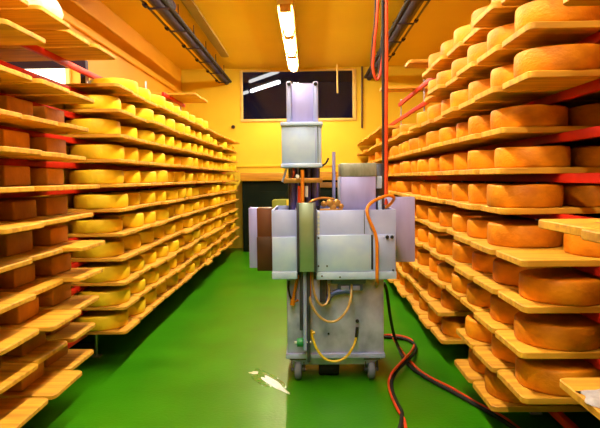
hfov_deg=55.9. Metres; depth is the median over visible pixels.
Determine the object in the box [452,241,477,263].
cheese wheel
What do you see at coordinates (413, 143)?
cheese wheel
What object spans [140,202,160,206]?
plank
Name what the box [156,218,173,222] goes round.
plank
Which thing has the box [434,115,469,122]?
plank
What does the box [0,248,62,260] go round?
plank
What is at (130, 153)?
cheese wheel
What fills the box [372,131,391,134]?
plank
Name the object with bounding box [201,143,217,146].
plank
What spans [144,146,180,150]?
plank
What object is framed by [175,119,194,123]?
plank
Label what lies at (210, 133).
plank
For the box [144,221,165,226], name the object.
plank
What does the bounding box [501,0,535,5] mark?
plank
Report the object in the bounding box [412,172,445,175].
plank
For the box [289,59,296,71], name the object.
diffuser
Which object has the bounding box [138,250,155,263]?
cheese wheel
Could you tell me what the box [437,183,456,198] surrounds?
cheese wheel
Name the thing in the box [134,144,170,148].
plank
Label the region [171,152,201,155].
plank
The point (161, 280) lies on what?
plank
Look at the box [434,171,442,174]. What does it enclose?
plank
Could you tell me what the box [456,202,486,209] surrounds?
plank
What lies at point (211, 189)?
cheese wheel
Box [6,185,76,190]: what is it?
plank
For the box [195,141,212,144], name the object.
plank
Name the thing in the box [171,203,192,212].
cheese wheel
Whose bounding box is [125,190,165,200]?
cheese wheel
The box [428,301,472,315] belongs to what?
plank
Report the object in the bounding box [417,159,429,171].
cheese wheel
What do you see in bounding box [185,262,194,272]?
cheese wheel
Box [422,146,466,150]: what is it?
plank
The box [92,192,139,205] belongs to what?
cheese wheel
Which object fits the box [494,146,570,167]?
cheese wheel
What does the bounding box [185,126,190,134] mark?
cheese wheel
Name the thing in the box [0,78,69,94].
plank
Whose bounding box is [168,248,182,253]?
plank
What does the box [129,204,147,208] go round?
plank
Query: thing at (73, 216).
plank
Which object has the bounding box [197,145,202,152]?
cheese wheel
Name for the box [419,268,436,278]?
plank
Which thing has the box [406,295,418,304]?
plank
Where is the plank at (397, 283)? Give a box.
[393,281,404,287]
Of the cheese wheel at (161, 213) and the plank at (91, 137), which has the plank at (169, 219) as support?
the cheese wheel at (161, 213)
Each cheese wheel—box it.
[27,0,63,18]
[30,194,73,207]
[43,104,64,108]
[47,222,68,231]
[63,169,69,183]
[65,95,120,108]
[65,118,120,133]
[66,145,69,154]
[68,217,122,233]
[69,170,123,183]
[70,144,123,158]
[71,238,123,257]
[73,193,127,208]
[74,309,128,330]
[77,285,129,306]
[78,261,129,282]
[89,78,137,93]
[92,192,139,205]
[94,212,143,227]
[94,233,140,249]
[111,191,154,202]
[111,210,155,223]
[121,102,135,114]
[121,126,136,137]
[123,170,140,182]
[124,147,137,160]
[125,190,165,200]
[126,255,143,271]
[126,276,144,293]
[127,297,145,315]
[131,208,168,219]
[135,108,153,119]
[136,229,153,243]
[137,130,154,141]
[138,87,150,100]
[138,149,152,161]
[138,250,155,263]
[139,206,174,216]
[140,171,167,181]
[140,172,156,182]
[140,190,177,199]
[140,268,158,284]
[142,288,156,303]
[148,225,163,238]
[150,244,168,257]
[151,94,165,106]
[151,188,185,197]
[153,153,164,163]
[154,114,164,124]
[154,134,164,143]
[155,203,183,214]
[156,262,169,275]
[156,280,166,294]
[161,222,175,234]
[161,239,178,251]
[165,101,173,111]
[165,118,174,128]
[165,136,173,145]
[165,155,173,163]
[166,257,176,268]
[166,273,177,286]
[168,172,173,181]
[170,220,182,230]
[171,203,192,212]
[172,236,184,246]
[173,172,184,181]
[173,187,191,196]
[174,106,180,114]
[174,139,181,147]
[174,157,180,164]
[175,123,184,132]
[175,218,192,227]
[176,202,199,209]
[176,252,183,262]
[177,268,185,278]
[178,233,193,242]
[180,157,192,165]
[181,111,188,118]
[181,142,190,149]
[181,215,198,224]
[181,248,193,257]
[182,199,203,208]
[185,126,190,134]
[185,173,192,181]
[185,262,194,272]
[189,115,194,121]
[190,186,213,192]
[190,229,199,238]
[191,143,196,151]
[191,187,198,195]
[191,243,200,253]
[192,173,197,180]
[192,213,205,221]
[192,258,199,266]
[193,158,197,166]
[195,118,202,124]
[195,131,201,138]
[195,185,219,192]
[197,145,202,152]
[197,173,203,180]
[197,198,208,206]
[197,254,205,262]
[198,159,202,166]
[198,187,203,194]
[198,226,203,235]
[198,240,206,248]
[199,211,207,219]
[200,197,219,203]
[201,237,210,244]
[202,134,209,141]
[202,224,210,232]
[203,121,207,127]
[203,147,207,153]
[203,161,208,167]
[204,173,207,180]
[204,187,208,193]
[205,210,215,217]
[205,249,210,257]
[206,196,223,202]
[206,198,216,205]
[206,222,213,229]
[207,173,213,180]
[209,161,213,167]
[209,208,220,215]
[209,234,216,241]
[211,220,220,227]
[211,246,216,254]
[213,174,218,180]
[215,184,235,189]
[217,141,226,147]
[217,162,221,168]
[217,194,228,200]
[218,184,229,190]
[219,174,223,180]
[220,204,229,210]
[222,163,226,169]
[224,193,235,198]
[225,215,230,221]
[228,223,234,229]
[369,155,374,160]
[375,152,380,159]
[376,138,390,143]
[388,180,415,189]
[389,165,393,173]
[391,146,398,155]
[392,128,399,137]
[392,181,396,190]
[394,164,399,173]
[396,181,428,191]
[396,269,399,278]
[399,144,402,153]
[400,123,416,132]
[400,275,406,284]
[402,141,408,152]
[402,161,412,172]
[402,262,412,273]
[405,279,413,292]
[409,138,417,150]
[411,161,416,172]
[412,181,450,193]
[413,268,419,279]
[413,287,419,300]
[415,202,438,215]
[415,223,428,236]
[415,245,424,258]
[416,204,452,218]
[417,111,427,123]
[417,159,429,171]
[417,249,431,265]
[418,135,426,148]
[418,227,432,241]
[418,273,430,288]
[419,296,427,310]
[420,183,430,195]
[426,130,438,145]
[427,104,440,119]
[428,79,435,90]
[428,206,468,222]
[428,230,450,247]
[428,280,442,298]
[428,306,442,323]
[429,52,439,67]
[429,158,439,171]
[429,256,444,272]
[431,182,463,196]
[436,70,451,84]
[436,235,456,254]
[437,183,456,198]
[437,262,454,282]
[439,126,455,141]
[439,154,453,170]
[439,209,489,226]
[440,39,453,55]
[441,99,449,111]
[441,289,471,311]
[441,316,465,338]
[450,89,467,107]
[451,57,466,77]
[451,271,472,293]
[452,183,474,200]
[452,213,511,231]
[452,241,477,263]
[453,24,470,45]
[454,153,468,169]
[456,122,467,137]
[465,313,491,342]
[466,282,491,307]
[467,42,486,63]
[467,150,494,168]
[467,217,532,238]
[468,78,490,99]
[468,115,490,134]
[468,183,534,203]
[469,348,485,373]
[471,6,488,30]
[472,250,498,273]
[485,367,527,404]
[487,23,514,50]
[487,183,563,207]
[487,220,563,247]
[490,64,513,86]
[490,105,567,129]
[490,294,519,324]
[491,333,515,363]
[493,258,568,286]
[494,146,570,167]
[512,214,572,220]
[513,44,599,77]
[514,0,599,31]
[514,311,599,350]
[515,355,599,396]
[518,268,599,305]
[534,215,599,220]
[540,182,599,184]
[563,184,599,206]
[563,233,599,257]
[568,103,599,125]
[570,146,599,166]
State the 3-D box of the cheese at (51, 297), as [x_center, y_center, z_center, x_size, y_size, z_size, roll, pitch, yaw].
[-1.427,0.432,3.079,0.270,0.096,0.230,-1,4,1]
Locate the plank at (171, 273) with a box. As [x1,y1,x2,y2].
[159,271,175,279]
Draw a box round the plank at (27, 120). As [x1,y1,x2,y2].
[0,115,57,126]
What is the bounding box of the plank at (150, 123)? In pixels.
[120,120,163,126]
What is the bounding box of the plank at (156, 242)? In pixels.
[141,240,162,246]
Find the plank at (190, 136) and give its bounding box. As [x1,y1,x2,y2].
[174,135,195,138]
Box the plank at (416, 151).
[413,148,455,153]
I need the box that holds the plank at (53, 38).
[0,29,89,47]
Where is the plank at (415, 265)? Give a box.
[409,261,428,270]
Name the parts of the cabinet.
door, door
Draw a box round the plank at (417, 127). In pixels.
[409,124,445,130]
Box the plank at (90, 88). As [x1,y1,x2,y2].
[64,83,133,94]
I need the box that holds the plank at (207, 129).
[195,128,212,131]
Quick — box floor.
[21,248,599,427]
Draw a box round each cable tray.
[140,0,231,84]
[364,0,430,79]
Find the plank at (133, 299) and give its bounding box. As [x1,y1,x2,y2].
[81,296,139,310]
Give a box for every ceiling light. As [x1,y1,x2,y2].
[277,0,295,36]
[282,31,297,56]
[286,52,298,71]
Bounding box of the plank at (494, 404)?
[473,381,588,411]
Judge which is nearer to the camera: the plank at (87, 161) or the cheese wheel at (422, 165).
the plank at (87, 161)
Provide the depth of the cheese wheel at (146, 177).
4.39 m
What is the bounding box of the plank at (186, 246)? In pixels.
[179,244,192,249]
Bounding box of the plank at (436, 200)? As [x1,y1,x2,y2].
[431,198,452,203]
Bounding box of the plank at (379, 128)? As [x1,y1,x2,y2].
[377,125,399,130]
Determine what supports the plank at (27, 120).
on the storage rack at (57, 62)
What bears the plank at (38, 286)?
on the storage rack at (57, 62)
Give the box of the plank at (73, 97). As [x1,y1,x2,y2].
[11,91,93,103]
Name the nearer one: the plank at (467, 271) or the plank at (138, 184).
the plank at (467, 271)
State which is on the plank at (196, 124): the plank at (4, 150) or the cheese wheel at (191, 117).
the cheese wheel at (191, 117)
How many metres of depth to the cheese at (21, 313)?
2.61 m
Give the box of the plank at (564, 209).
[480,205,599,214]
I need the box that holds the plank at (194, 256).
[184,255,197,259]
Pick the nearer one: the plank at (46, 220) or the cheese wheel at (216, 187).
the plank at (46, 220)
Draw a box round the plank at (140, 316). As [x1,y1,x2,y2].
[129,307,152,319]
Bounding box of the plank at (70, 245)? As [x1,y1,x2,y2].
[33,240,104,251]
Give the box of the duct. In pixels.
[180,0,228,56]
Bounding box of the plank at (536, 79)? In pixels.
[502,69,599,90]
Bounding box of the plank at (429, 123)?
[421,119,461,126]
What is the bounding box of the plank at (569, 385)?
[560,377,599,419]
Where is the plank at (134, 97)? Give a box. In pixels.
[106,93,144,101]
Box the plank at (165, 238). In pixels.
[68,236,171,241]
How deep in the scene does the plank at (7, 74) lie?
2.35 m
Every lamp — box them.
[249,72,278,82]
[250,78,279,92]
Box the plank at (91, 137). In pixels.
[54,134,134,140]
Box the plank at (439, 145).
[429,142,585,148]
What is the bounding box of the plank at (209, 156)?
[190,155,212,157]
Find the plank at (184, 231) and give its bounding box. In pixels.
[175,228,193,233]
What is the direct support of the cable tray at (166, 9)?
hanging from the ceiling
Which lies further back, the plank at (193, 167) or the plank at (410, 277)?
the plank at (193, 167)
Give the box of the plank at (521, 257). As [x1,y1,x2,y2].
[496,249,599,266]
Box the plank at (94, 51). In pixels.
[0,44,115,61]
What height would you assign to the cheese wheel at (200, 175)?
0.100 m
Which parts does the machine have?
wing panel, wing panel, stay rod, panel, guide rail, lever, piston rod, cross plate, frame, guide rail, valve plate, upright rod, panel, label plate, plate, panel, wing panel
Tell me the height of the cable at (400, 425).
0.048 m
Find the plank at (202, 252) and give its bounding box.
[193,250,206,255]
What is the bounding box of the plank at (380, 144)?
[379,142,398,145]
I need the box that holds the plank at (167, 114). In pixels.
[154,111,178,116]
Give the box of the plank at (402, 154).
[400,153,433,156]
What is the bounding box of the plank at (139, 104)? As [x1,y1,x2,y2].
[122,99,156,107]
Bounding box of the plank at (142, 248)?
[124,245,151,253]
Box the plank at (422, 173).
[421,172,439,175]
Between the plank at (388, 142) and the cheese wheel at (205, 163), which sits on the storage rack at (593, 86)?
the plank at (388, 142)
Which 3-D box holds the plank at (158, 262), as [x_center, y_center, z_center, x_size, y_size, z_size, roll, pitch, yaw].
[-1.576,0.401,4.529,0.930,0.022,0.342,-1,4,1]
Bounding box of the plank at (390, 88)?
[379,86,427,91]
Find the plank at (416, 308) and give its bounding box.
[412,304,427,315]
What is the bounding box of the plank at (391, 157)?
[389,156,416,158]
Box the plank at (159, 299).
[146,297,163,308]
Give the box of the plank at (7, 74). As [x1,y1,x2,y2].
[0,65,31,82]
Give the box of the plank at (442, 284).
[431,275,450,288]
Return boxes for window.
[25,68,70,83]
[240,69,356,121]
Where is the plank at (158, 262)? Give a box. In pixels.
[72,259,165,267]
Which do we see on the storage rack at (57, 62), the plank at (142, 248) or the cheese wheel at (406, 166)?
the plank at (142, 248)
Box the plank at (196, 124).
[184,122,202,126]
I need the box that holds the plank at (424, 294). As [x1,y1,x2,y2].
[420,291,440,302]
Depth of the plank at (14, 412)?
2.42 m
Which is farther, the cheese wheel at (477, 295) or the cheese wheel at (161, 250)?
the cheese wheel at (161, 250)
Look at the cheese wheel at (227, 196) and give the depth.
8.77 m
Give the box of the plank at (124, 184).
[63,183,136,187]
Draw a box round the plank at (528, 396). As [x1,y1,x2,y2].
[497,369,578,404]
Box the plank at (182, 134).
[162,132,188,136]
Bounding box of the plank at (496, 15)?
[473,2,519,27]
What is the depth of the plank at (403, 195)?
4.78 m
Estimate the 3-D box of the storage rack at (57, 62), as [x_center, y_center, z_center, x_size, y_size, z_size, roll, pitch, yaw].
[-1.713,-0.198,5.978,0.641,2.177,8.300,-1,4,1]
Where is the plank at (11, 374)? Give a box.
[0,363,37,393]
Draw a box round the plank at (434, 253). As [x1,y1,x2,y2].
[430,250,452,259]
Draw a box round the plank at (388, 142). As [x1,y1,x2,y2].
[388,142,402,143]
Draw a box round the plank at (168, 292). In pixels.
[157,289,174,298]
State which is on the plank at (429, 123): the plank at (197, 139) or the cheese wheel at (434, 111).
the cheese wheel at (434, 111)
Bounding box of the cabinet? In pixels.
[240,172,337,251]
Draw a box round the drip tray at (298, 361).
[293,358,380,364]
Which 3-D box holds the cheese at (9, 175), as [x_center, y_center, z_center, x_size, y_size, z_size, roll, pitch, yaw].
[-1.472,-0.179,2.689,0.270,0.096,0.230,-1,4,2]
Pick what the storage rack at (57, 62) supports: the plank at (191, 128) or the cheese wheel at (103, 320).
the plank at (191, 128)
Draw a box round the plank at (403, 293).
[397,288,412,297]
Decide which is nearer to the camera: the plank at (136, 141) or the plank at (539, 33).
the plank at (539, 33)
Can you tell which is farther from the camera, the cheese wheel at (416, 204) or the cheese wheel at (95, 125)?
the cheese wheel at (416, 204)
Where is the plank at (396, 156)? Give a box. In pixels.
[395,154,427,157]
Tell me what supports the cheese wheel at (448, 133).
on the plank at (439, 145)
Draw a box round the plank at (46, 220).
[0,217,69,225]
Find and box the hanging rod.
[336,65,337,92]
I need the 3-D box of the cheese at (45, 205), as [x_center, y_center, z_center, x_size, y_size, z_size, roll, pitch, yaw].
[-1.440,-0.044,3.056,0.270,0.096,0.230,0,4,4]
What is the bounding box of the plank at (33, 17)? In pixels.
[0,4,69,29]
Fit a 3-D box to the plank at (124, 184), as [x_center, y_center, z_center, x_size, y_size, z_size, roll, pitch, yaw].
[-1.600,-0.187,3.774,0.930,0.022,0.342,-1,4,1]
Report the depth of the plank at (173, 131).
5.17 m
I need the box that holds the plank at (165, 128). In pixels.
[134,125,171,130]
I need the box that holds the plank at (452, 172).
[443,170,500,174]
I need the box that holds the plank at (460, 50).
[447,41,474,57]
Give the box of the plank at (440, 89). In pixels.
[428,84,468,95]
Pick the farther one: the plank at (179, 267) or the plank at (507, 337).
the plank at (179, 267)
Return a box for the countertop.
[240,172,337,180]
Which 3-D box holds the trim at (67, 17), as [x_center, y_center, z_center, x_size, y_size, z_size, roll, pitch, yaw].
[-2.190,-1.704,3.409,0.045,0.080,13.350,-1,4,1]
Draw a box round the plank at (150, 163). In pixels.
[115,162,161,165]
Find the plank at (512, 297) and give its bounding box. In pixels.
[498,290,599,313]
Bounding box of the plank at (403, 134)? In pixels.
[397,132,425,136]
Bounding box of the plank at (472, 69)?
[456,61,509,77]
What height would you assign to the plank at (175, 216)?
0.022 m
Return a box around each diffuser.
[282,12,292,35]
[286,39,294,55]
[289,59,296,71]
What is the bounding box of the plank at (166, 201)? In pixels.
[155,200,175,203]
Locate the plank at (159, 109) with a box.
[145,105,170,112]
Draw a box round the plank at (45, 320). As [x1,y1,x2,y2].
[0,309,80,331]
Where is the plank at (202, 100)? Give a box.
[165,97,207,103]
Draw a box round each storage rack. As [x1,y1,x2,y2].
[0,45,225,357]
[373,31,599,427]
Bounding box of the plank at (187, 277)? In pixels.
[178,275,191,282]
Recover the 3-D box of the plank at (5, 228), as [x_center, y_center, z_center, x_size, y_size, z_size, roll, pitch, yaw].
[-1.592,0.063,2.348,0.930,0.022,0.334,-1,4,1]
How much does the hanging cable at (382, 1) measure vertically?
2.143 m
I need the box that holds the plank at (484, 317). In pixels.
[474,311,513,333]
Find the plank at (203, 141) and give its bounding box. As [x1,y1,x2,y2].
[181,140,206,142]
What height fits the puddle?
0.003 m
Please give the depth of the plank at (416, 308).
4.54 m
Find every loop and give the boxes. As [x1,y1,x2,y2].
[370,0,380,76]
[372,0,381,80]
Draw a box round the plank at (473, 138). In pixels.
[459,133,599,142]
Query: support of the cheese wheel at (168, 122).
on the plank at (173, 131)
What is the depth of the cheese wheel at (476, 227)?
3.04 m
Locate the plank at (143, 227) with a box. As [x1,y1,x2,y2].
[123,225,150,230]
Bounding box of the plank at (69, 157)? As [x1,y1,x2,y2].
[22,155,85,160]
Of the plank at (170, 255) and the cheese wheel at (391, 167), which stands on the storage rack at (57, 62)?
the plank at (170, 255)
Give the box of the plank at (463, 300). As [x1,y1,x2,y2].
[460,297,489,312]
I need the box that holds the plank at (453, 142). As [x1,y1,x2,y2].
[443,138,599,145]
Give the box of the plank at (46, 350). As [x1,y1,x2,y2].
[1,340,66,363]
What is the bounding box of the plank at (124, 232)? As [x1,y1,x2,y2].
[68,229,137,236]
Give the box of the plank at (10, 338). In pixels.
[0,328,38,355]
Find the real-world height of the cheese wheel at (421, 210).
0.108 m
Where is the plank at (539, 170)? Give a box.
[479,167,599,174]
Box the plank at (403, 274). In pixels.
[398,269,412,277]
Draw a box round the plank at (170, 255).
[156,253,176,260]
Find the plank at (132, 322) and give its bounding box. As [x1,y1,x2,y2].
[84,318,139,334]
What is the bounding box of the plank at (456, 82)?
[446,76,490,87]
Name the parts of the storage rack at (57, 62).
rail, rail, rail, rail, rail, rail, rail, rail, post, rail, rail, rail, rail, rail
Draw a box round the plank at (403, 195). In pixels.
[402,193,420,196]
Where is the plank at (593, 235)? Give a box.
[581,229,599,242]
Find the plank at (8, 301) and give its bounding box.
[0,293,35,313]
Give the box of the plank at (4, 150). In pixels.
[0,146,41,155]
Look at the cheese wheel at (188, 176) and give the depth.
5.84 m
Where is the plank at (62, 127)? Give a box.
[13,123,88,132]
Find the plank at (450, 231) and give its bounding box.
[447,228,466,235]
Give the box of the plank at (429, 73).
[422,67,450,77]
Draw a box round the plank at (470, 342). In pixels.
[456,328,490,348]
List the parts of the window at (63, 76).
frame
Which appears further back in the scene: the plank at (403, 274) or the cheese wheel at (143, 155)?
the plank at (403, 274)
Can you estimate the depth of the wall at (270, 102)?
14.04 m
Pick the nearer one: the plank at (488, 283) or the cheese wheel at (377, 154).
the plank at (488, 283)
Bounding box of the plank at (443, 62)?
[431,55,459,68]
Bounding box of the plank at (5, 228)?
[0,222,43,234]
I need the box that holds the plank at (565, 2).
[563,0,599,5]
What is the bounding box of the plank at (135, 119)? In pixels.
[64,115,146,122]
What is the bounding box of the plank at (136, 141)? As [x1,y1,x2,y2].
[66,138,147,144]
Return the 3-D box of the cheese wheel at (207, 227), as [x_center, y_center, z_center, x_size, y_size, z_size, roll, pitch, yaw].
[-1.280,0.181,7.036,0.348,0.092,0.348,0,4,11]
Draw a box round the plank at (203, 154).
[182,153,208,156]
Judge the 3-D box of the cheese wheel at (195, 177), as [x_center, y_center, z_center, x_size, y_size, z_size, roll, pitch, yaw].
[-1.314,-0.407,6.274,0.348,0.092,0.348,-1,4,-11]
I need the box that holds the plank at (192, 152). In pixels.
[165,151,195,153]
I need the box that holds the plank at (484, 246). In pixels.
[471,241,563,254]
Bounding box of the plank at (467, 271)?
[454,265,492,280]
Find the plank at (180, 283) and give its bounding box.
[167,281,183,289]
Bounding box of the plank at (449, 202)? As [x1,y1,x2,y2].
[446,200,467,205]
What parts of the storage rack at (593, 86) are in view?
post, rail, rail, post, rail, rail, rail, rail, post, rail, rail, rail, rail, rail, rail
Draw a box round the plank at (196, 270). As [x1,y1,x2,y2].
[186,269,197,275]
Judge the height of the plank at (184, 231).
0.022 m
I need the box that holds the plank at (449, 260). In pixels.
[445,257,471,266]
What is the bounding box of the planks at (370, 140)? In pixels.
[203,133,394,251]
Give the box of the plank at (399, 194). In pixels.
[398,192,411,195]
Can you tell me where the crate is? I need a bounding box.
[272,199,288,207]
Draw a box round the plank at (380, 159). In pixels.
[377,158,405,160]
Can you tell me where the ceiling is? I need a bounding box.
[100,0,490,69]
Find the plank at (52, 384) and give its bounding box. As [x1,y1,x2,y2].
[0,370,81,399]
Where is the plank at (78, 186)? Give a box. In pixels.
[40,185,99,189]
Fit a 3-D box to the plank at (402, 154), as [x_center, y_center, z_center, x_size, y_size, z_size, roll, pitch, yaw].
[1.497,-0.556,5.225,1.100,0.028,0.342,-1,4,1]
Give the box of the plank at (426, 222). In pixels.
[422,220,438,225]
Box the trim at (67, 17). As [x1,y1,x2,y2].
[62,9,183,92]
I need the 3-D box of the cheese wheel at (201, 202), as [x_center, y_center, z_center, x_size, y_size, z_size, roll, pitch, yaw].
[-1.310,-0.117,6.656,0.348,0.100,0.348,-1,4,-7]
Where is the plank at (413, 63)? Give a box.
[405,59,428,67]
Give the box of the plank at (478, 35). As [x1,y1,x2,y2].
[463,28,494,43]
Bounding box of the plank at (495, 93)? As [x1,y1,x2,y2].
[474,86,599,101]
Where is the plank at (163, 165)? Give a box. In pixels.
[131,163,169,166]
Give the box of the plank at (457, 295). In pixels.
[446,285,466,299]
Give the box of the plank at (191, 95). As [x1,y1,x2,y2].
[151,92,200,98]
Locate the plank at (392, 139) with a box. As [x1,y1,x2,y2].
[388,137,408,141]
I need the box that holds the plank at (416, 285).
[413,283,427,291]
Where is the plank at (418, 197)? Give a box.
[410,195,426,199]
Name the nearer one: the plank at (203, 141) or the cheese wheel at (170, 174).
the cheese wheel at (170, 174)
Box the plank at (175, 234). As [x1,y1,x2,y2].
[164,232,180,237]
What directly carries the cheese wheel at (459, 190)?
on the plank at (449, 202)
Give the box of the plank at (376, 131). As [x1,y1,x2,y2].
[375,129,391,132]
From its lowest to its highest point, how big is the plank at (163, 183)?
0.022 m
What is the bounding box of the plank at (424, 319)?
[419,315,441,328]
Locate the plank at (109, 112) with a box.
[61,108,133,117]
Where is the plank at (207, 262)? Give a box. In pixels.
[200,260,212,265]
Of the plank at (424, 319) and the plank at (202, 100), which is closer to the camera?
the plank at (424, 319)
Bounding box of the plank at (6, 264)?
[0,258,32,272]
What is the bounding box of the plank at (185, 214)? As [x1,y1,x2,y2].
[93,213,190,216]
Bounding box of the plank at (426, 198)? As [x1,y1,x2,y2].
[421,196,436,201]
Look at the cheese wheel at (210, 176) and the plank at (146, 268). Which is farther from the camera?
the cheese wheel at (210, 176)
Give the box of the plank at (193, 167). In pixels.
[162,166,196,168]
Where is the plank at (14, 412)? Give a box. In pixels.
[0,397,47,427]
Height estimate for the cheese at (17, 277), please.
0.090 m
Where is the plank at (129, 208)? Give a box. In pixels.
[68,206,136,212]
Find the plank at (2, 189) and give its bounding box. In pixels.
[0,186,33,192]
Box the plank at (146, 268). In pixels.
[130,266,150,275]
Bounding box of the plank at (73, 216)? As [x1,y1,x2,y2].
[36,213,92,219]
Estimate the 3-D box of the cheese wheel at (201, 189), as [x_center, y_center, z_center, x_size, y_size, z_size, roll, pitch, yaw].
[-1.307,-0.272,6.651,0.348,0.092,0.348,-1,4,-6]
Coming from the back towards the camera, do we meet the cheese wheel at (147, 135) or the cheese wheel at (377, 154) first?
the cheese wheel at (377, 154)
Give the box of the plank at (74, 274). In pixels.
[35,268,102,281]
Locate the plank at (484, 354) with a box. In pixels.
[473,346,514,372]
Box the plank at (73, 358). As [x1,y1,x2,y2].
[44,349,93,370]
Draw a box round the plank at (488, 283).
[473,276,518,294]
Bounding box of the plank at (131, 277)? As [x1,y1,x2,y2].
[71,274,138,285]
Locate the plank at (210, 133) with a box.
[201,131,216,134]
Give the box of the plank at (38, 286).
[0,279,62,294]
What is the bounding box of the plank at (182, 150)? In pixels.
[154,148,190,152]
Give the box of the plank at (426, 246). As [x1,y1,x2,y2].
[423,244,435,250]
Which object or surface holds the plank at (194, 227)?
on the storage rack at (57, 62)
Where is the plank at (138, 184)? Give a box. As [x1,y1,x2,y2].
[122,183,150,185]
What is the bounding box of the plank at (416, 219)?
[415,217,427,222]
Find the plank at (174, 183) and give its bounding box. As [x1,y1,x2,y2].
[173,182,184,184]
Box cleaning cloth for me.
[575,389,599,407]
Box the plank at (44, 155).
[0,151,66,158]
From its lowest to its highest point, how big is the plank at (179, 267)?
0.022 m
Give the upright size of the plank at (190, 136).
0.022 m
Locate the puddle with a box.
[249,369,289,393]
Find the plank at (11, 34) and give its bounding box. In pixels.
[0,18,45,45]
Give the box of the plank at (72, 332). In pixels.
[45,322,94,342]
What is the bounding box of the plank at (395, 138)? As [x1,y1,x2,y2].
[394,136,417,139]
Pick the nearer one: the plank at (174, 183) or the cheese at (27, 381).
the cheese at (27, 381)
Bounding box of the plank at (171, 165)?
[146,164,182,167]
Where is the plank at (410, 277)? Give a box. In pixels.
[407,275,418,283]
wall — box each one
[56,0,181,110]
[181,66,425,247]
[243,71,352,118]
[426,4,490,110]
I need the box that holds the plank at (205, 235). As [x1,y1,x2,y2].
[200,234,210,237]
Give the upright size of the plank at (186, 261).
0.022 m
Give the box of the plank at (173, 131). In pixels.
[152,129,179,133]
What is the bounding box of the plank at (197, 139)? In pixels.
[175,137,201,140]
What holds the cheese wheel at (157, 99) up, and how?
on the plank at (159, 109)
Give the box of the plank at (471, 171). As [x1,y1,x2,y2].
[459,169,497,174]
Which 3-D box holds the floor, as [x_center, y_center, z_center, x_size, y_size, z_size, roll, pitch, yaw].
[-0.014,1.102,3.553,4.630,0.150,13.650,-1,4,1]
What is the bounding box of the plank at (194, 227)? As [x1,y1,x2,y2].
[183,226,199,229]
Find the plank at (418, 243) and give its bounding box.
[415,239,427,246]
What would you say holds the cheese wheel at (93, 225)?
on the plank at (124, 232)
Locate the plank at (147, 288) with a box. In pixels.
[130,286,151,297]
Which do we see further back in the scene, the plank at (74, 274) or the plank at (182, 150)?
the plank at (182, 150)
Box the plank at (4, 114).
[0,109,21,118]
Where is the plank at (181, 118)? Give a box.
[165,115,187,120]
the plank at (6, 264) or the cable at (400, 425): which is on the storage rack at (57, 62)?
the plank at (6, 264)
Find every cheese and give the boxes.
[0,95,32,115]
[0,129,29,148]
[0,165,30,186]
[0,196,67,215]
[0,200,36,220]
[0,230,32,256]
[0,263,34,288]
[0,296,38,324]
[1,331,45,355]
[5,361,43,391]
[29,137,65,153]
[30,168,63,185]
[32,225,67,245]
[33,106,64,122]
[33,253,70,275]
[36,282,70,305]
[44,343,67,366]
[45,321,69,334]
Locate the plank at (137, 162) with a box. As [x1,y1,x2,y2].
[99,161,148,164]
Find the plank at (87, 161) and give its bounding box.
[53,159,135,163]
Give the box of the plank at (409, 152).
[405,150,444,154]
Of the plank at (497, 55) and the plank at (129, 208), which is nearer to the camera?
the plank at (497, 55)
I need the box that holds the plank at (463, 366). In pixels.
[454,359,484,383]
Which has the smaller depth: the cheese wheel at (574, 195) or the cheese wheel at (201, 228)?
the cheese wheel at (574, 195)
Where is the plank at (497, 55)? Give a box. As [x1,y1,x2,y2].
[477,44,530,64]
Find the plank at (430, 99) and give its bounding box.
[424,96,449,102]
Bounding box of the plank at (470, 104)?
[459,98,599,109]
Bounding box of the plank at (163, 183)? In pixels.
[156,182,172,184]
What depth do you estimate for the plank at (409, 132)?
4.82 m
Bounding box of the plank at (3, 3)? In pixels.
[0,0,28,7]
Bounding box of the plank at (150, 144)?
[113,141,159,146]
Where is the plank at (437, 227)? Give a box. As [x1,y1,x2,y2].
[429,224,451,231]
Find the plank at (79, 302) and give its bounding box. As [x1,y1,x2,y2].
[39,295,98,309]
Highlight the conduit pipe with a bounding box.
[361,66,362,127]
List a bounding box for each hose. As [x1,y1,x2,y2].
[384,0,387,204]
[384,334,414,427]
[391,335,520,427]
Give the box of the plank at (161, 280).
[145,278,164,287]
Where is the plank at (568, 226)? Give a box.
[538,218,599,236]
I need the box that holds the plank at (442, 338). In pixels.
[431,327,465,343]
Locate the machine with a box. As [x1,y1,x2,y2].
[249,81,414,379]
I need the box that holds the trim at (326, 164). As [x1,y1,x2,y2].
[236,164,338,166]
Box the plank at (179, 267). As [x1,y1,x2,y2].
[170,265,185,272]
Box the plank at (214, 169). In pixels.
[193,168,217,170]
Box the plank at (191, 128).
[190,127,205,129]
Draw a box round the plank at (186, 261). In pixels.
[177,259,191,265]
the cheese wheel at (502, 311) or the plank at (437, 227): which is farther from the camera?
the plank at (437, 227)
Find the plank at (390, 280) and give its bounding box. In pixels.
[387,279,399,282]
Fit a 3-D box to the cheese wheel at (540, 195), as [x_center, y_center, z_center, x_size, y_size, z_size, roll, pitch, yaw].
[1.086,-0.092,2.735,0.347,0.108,0.349,1,4,24]
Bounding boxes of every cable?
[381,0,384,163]
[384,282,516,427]
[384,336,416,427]
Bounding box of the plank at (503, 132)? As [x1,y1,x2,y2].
[481,126,594,137]
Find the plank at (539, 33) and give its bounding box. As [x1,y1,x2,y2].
[502,20,599,48]
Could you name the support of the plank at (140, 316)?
on the storage rack at (57, 62)
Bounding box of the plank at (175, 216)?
[88,215,180,219]
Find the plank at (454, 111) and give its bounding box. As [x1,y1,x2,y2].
[441,106,492,116]
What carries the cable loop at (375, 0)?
hanging from the ceiling
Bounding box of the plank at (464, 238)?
[454,234,486,244]
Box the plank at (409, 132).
[408,131,430,133]
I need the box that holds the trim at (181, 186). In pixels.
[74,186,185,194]
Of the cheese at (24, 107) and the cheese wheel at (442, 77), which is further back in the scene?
the cheese wheel at (442, 77)
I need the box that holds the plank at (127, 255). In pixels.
[71,251,137,261]
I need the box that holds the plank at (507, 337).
[495,330,599,358]
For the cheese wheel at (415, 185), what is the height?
0.105 m

